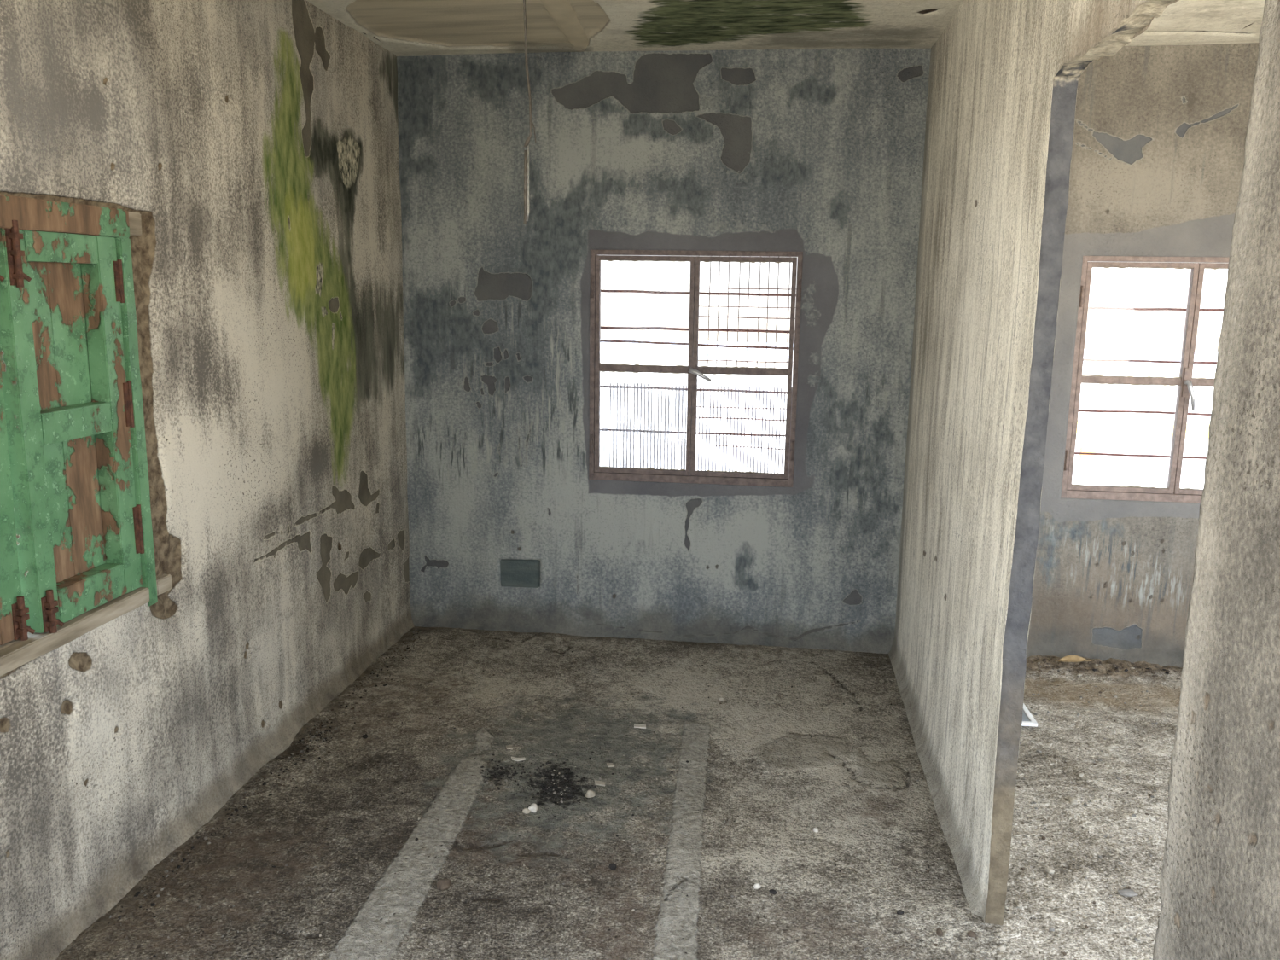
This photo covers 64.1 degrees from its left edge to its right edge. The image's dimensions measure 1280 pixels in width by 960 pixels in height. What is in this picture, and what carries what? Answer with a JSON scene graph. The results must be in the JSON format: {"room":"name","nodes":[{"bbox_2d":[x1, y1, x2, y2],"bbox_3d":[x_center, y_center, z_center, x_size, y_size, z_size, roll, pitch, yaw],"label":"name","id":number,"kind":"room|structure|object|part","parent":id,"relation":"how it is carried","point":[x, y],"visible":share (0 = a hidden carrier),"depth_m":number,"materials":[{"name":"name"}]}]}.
{"room":"abandoned house room","nodes":[
{"label":"abandoned house room","id":0,"kind":"room"},
{"bbox_2d":[0,0,413,959],"bbox_3d":[-1.418,-0.300,3.084,0.237,2.800,3.658,2,11,7],"label":"wall","id":1,"kind":"structure","parent":0,"point":[253,143],"depth_m":3.19,"materials":[{"name":"paint"}]},
{"bbox_2d":[0,194,172,675],"bbox_3d":[-1.477,-0.101,2.360,0.116,1.085,1.100,2,11,7],"label":"window","id":2,"kind":"structure","parent":1,"relation":"in","point":[31,213],"depth_m":2.68,"materials":[{"name":"brown wood"}]},
{"bbox_2d":[0,274,34,645],"bbox_3d":[-1.517,-0.067,2.167,0.096,0.973,0.437,3,11,10],"label":"window shutter","id":3,"kind":"object","parent":2,"relation":"attached to","point":[14,616],"visible":1,"depth_m":2.38,"materials":[{"name":"green paint"}]},
{"bbox_2d":[0,220,144,633],"bbox_3d":[-1.422,-0.143,2.582,0.098,0.973,0.424,2,11,7],"label":"window shutter","id":4,"kind":"object","parent":2,"relation":"attached to","point":[67,393],"visible":0.98,"depth_m":2.58,"materials":[{"name":"green paint"}]},
{"bbox_3d":[-1.473,-0.344,2.457,0.011,0.416,0.165,2,11,7],"label":"panel","id":5,"kind":"part","parent":4,"relation":"part of","materials":[{"name":"green paint"}]},
{"bbox_3d":[-1.479,0.084,2.537,0.011,0.421,0.165,2,11,7],"label":"panel","id":6,"kind":"part","parent":4,"relation":"part of","materials":[{"name":"green paint"}]},
{"bbox_3d":[-1.429,-0.566,2.489,0.052,0.071,0.259,2,11,7],"label":"rail","id":7,"kind":"part","parent":4,"relation":"part of","materials":[{"name":"green paint"}]},
{"bbox_3d":[-1.435,-0.144,2.568,0.052,0.078,0.259,2,11,7],"label":"rail","id":8,"kind":"part","parent":4,"relation":"part of","materials":[{"name":"green paint"}]},
{"bbox_3d":[-1.441,0.291,2.650,0.052,0.087,0.259,2,11,7],"label":"rail","id":9,"kind":"part","parent":4,"relation":"part of","materials":[{"name":"green paint"}]},
{"bbox_3d":[-1.492,0.408,2.393,0.116,0.045,0.975,2,11,7],"label":"sill","id":10,"kind":"part","parent":2,"relation":"part of","materials":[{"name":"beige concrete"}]},
{"bbox_2d":[55,626,1182,959],"bbox_3d":[1.035,1.371,1.912,5.217,0.158,5.898,2,11,7],"label":"floor","id":11,"kind":"structure","parent":0,"point":[734,931],"depth_m":3.18,"materials":[{"name":"concrete"}]},
{"bbox_2d":[108,629,435,928],"bbox_3d":[-1.148,0.943,3.796,0.218,0.023,2.368,2,11,7],"label":"rubble","id":12,"kind":"object","parent":11,"relation":"on","point":[319,731],"visible":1,"depth_m":3.51,"materials":[{"name":"grey stone"}]},
{"bbox_2d":[436,878,450,890],"bbox_3d":[-0.545,1.120,2.837,0.040,0.026,0.032,-6,13,-33],"label":"clod","id":13,"kind":"object","parent":11,"relation":"on","point":[444,884],"visible":1,"depth_m":2.83,"materials":[{"name":"soil"}]},
{"bbox_2d":[506,744,512,749],"bbox_3d":[-0.472,0.967,3.697,0.022,0.008,0.028,-2,11,-13],"label":"flake","id":14,"kind":"object","parent":11,"relation":"on","point":[509,747],"visible":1,"depth_m":3.69,"materials":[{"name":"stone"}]},
{"bbox_2d":[511,756,525,761],"bbox_3d":[-0.432,0.988,3.617,0.056,0.005,0.030,2,11,7],"label":"paper scrap","id":15,"kind":"object","parent":11,"relation":"on","point":[514,759],"visible":1,"depth_m":3.61,"materials":[{"name":"beige paper"}]},
{"bbox_2d":[522,808,530,814],"bbox_3d":[-0.362,1.052,3.256,0.026,0.015,0.020,-4,12,-23],"label":"pebble","id":16,"kind":"object","parent":11,"relation":"on","point":[526,811],"visible":1,"depth_m":3.25,"materials":[{"name":"stone"}]},
{"bbox_2d":[528,802,537,812],"bbox_3d":[-0.342,1.047,3.267,0.028,0.021,0.031,4,11,15],"label":"pebble","id":17,"kind":"object","parent":11,"relation":"on","point":[533,807],"visible":1,"depth_m":3.26,"materials":[{"name":"white stone"}]},
{"bbox_2d":[152,633,964,959],"bbox_3d":[-0.065,1.002,3.571,2.102,0.023,2.593,2,11,7],"label":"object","id":18,"kind":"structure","parent":11,"relation":"on","point":[687,761],"depth_m":3.32,"materials":[{"name":"grey stone"}]},
{"bbox_2d":[479,746,639,835],"bbox_3d":[-0.281,1.027,3.420,0.484,0.018,0.587,-2,11,-14],"label":"debris","id":19,"kind":"object","parent":11,"relation":"on","point":[600,747],"visible":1,"depth_m":3.47,"materials":[{"name":"grey stone"}]},
{"bbox_2d":[585,790,595,797],"bbox_3d":[-0.164,1.031,3.366,0.034,0.024,0.025,-5,12,-30],"label":"pebble","id":20,"kind":"object","parent":11,"relation":"on","point":[590,794],"visible":1,"depth_m":3.36,"materials":[{"name":"stone"}]},
{"bbox_2d":[594,779,605,786],"bbox_3d":[-0.135,1.021,3.439,0.042,0.008,0.018,4,11,16],"label":"flake","id":21,"kind":"object","parent":11,"relation":"on","point":[596,782],"visible":1,"depth_m":3.44,"materials":[{"name":"stone"}]},
{"bbox_2d":[606,762,614,767],"bbox_3d":[-0.103,0.997,3.575,0.022,0.007,0.027,-2,11,-15],"label":"flake","id":22,"kind":"object","parent":11,"relation":"on","point":[609,765],"visible":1,"depth_m":3.57,"materials":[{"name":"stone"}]},
{"bbox_2d":[608,862,616,870],"bbox_3d":[-0.079,1.113,2.946,0.022,0.015,0.027,-1,11,-8],"label":"lump","id":23,"kind":"object","parent":11,"relation":"on","point":[612,866],"visible":1,"depth_m":2.94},
{"bbox_2d":[634,723,645,728],"bbox_3d":[0.000,0.937,3.892,0.050,0.005,0.031,2,11,7],"label":"paper scrap","id":24,"kind":"object","parent":11,"relation":"on","point":[636,725],"visible":1,"depth_m":3.89,"materials":[{"name":"beige paper"}]},
{"bbox_2d":[718,697,725,701],"bbox_3d":[0.332,0.892,4.166,0.028,0.015,0.020,5,12,22],"label":"chip","id":25,"kind":"object","parent":11,"relation":"on","point":[721,699],"visible":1,"depth_m":4.16,"materials":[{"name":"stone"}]},
{"bbox_2d":[753,883,761,889],"bbox_3d":[0.327,1.135,2.861,0.019,0.012,0.017,-7,13,-36],"label":"pebble","id":26,"kind":"object","parent":11,"relation":"on","point":[757,886],"visible":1,"depth_m":2.86,"materials":[{"name":"white stone"}]},
{"bbox_2d":[768,889,776,895],"bbox_3d":[0.370,1.142,2.837,0.023,0.010,0.014,8,13,35],"label":"lump","id":27,"kind":"object","parent":11,"relation":"on","point":[771,891],"visible":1,"depth_m":2.83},
{"bbox_2d":[896,909,904,914],"bbox_3d":[0.701,1.164,2.753,0.022,0.011,0.015,-1,11,-8],"label":"lump","id":28,"kind":"object","parent":11,"relation":"on","point":[899,911],"visible":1,"depth_m":2.75,"materials":[{"name":"grey stone"}]},
{"bbox_2d":[936,927,942,936],"bbox_3d":[0.782,1.179,2.666,0.017,0.014,0.025,2,11,7],"label":"clod","id":29,"kind":"object","parent":11,"relation":"on","point":[939,931],"visible":1,"depth_m":2.66,"materials":[{"name":"soil"}]},
{"bbox_2d":[966,930,976,937],"bbox_3d":[0.864,1.182,2.662,0.024,0.013,0.020,1,11,0],"label":"clod","id":30,"kind":"object","parent":11,"relation":"on","point":[971,933],"visible":1,"depth_m":2.66,"materials":[{"name":"soil"}]},
{"bbox_2d":[998,944,1006,951],"bbox_3d":[0.925,1.194,2.612,0.018,0.011,0.023,6,12,25],"label":"pebble","id":31,"kind":"object","parent":11,"relation":"on","point":[1001,947],"visible":1,"depth_m":2.61,"materials":[{"name":"stone"}]},
{"bbox_2d":[1016,902,1022,908],"bbox_3d":[1.033,1.158,2.786,0.016,0.010,0.020,8,13,34],"label":"pebble","id":32,"kind":"object","parent":11,"relation":"on","point":[1019,905],"visible":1,"depth_m":2.78,"materials":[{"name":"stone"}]},
{"bbox_2d":[1021,703,1037,726],"bbox_3d":[1.459,0.914,4.056,0.160,0.012,0.260,2,11,5],"label":"framed panel","id":33,"kind":"object","parent":11,"relation":"on","point":[1027,718],"visible":0.24,"depth_m":3.97,"materials":[{"name":"white plastic"}]},
{"bbox_2d":[1044,867,1054,873],"bbox_3d":[1.185,1.129,2.957,0.029,0.013,0.019,5,11,22],"label":"pebble","id":34,"kind":"object","parent":11,"relation":"on","point":[1050,870],"visible":1,"depth_m":2.95,"materials":[{"name":"stone"}]},
{"bbox_2d":[1068,797,1077,804],"bbox_3d":[1.424,1.052,3.359,0.029,0.012,0.050,3,11,12],"label":"stone","id":35,"kind":"object","parent":11,"relation":"on","point":[1073,800],"visible":1,"depth_m":3.35,"materials":[{"name":"beige stone"}]},
{"bbox_2d":[1058,655,1093,662],"bbox_3d":[1.940,0.795,4.529,0.166,0.029,0.035,0,11,-5],"label":"dry leaf","id":36,"kind":"object","parent":11,"relation":"on","point":[1068,658],"visible":1,"depth_m":4.54,"materials":[{"name":"beige plant"}]},
{"bbox_2d":[1011,682,1180,959],"bbox_3d":[1.579,1.111,3.100,1.057,0.026,2.652,2,11,7],"label":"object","id":37,"kind":"object","parent":11,"relation":"on","point":[1058,934],"visible":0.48,"depth_m":3.35,"materials":[{"name":"grey stone"}]},
{"bbox_2d":[1029,658,1180,688],"bbox_3d":[1.994,0.845,4.475,1.508,0.042,0.241,2,11,7],"label":"rubble","id":38,"kind":"object","parent":11,"relation":"on","point":[1100,662],"visible":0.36,"depth_m":4.50,"materials":[{"name":"stone"}]},
{"bbox_2d":[1117,889,1138,896],"bbox_3d":[1.360,1.149,2.849,0.052,0.010,0.030,2,11,4],"label":"stone","id":39,"kind":"object","parent":11,"relation":"on","point":[1128,893],"visible":1,"depth_m":2.84,"materials":[{"name":"grey stone"}]},
{"bbox_2d":[306,0,1264,56],"bbox_3d":[1.074,-1.343,1.403,5.217,0.159,5.898,2,11,7],"label":"ceiling","id":40,"kind":"structure","parent":0,"point":[402,27],"depth_m":3.96,"materials":[{"name":"paint"}]},
{"bbox_2d":[523,0,536,223],"bbox_3d":[-0.352,-1.225,3.255,0.045,0.795,0.014,2,11,7],"label":"hanging wire","id":41,"kind":"object","parent":40,"relation":"hanging from","point":[526,142],"visible":1,"depth_m":3.28,"materials":[{"name":"grey metal"}]},
{"bbox_2d":[396,42,1258,667],"bbox_3d":[1.388,-0.537,4.564,5.317,2.800,0.244,2,11,7],"label":"wall","id":42,"kind":"structure","parent":0,"point":[818,154],"depth_m":4.58,"materials":[{"name":"paint"}]},
{"bbox_2d":[588,249,802,487],"bbox_3d":[0.247,-0.520,4.710,1.049,1.100,0.213,2,11,7],"label":"window","id":43,"kind":"structure","parent":42,"relation":"in","point":[625,472],"depth_m":4.72,"materials":[{"name":"brown paint"}]},
{"bbox_3d":[0.014,-0.275,4.742,0.414,0.458,0.003,2,11,7],"label":"glass pane","id":44,"kind":"part","parent":43,"relation":"part of","materials":[{"name":"clear glass"}]},
{"bbox_3d":[0.018,-0.521,4.696,0.450,0.995,0.034,2,11,7],"label":"sash","id":45,"kind":"part","parent":43,"relation":"part of","materials":[{"name":"brown paint"}]},
{"bbox_3d":[0.237,-0.497,4.649,0.026,0.125,0.008,2,11,7],"label":"handle plate","id":46,"kind":"part","parent":43,"relation":"part of","materials":[{"name":"brown paint"}]},
{"bbox_3d":[0.273,-0.477,4.629,0.107,0.064,0.045,2,11,7],"label":"handle","id":47,"kind":"part","parent":43,"relation":"part of","materials":[{"name":"silver metal"}]},
{"bbox_3d":[0.465,-0.504,4.640,0.450,0.995,0.034,2,11,7],"label":"sash","id":48,"kind":"part","parent":43,"relation":"part of","materials":[{"name":"brown paint"}]},
{"bbox_2d":[1060,256,1229,503],"bbox_3d":[2.353,-0.429,4.435,1.049,1.051,0.198,2,11,7],"label":"window","id":49,"kind":"structure","parent":42,"relation":"in","point":[1185,383],"depth_m":4.43,"materials":[{"name":"beige paint"}]},
{"bbox_3d":[2.346,-0.417,4.386,0.026,0.125,0.008,2,11,7],"label":"handle plate","id":50,"kind":"part","parent":49,"relation":"part of","materials":[{"name":"beige paint"}]},
{"bbox_3d":[2.350,-0.363,4.373,0.042,0.125,0.051,2,11,7],"label":"handle","id":51,"kind":"part","parent":49,"relation":"part of","materials":[{"name":"silver metal"}]},
{"bbox_3d":[2.573,-0.421,4.377,0.450,0.991,0.034,2,11,7],"label":"sash","id":52,"kind":"part","parent":49,"relation":"part of","materials":[{"name":"beige paint"}]},
{"bbox_2d":[888,0,1279,959],"bbox_3d":[0.923,-0.127,2.341,0.087,2.814,4.562,2,11,7],"label":"wall","id":53,"kind":"structure","parent":0,"point":[1003,77],"depth_m":2.54,"materials":[{"name":"paint"}]},
{"label":"outside","id":54,"kind":"structure","parent":0,"visible":0},
{"bbox_3d":[4.145,-1.276,32.830,80.000,0.200,54.452,2,11,7],"label":"ground","id":55,"kind":"structure","parent":54,"visible":0},
{"bbox_2d":[599,338,1217,488],"bbox_3d":[7.350,-0.456,18.356,38.000,3.620,6.150,2,11,7],"label":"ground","id":56,"kind":"structure","parent":55,"relation":"on","point":[1144,433],"depth_m":15.79,"materials":[{"name":"paint"}]}
]}

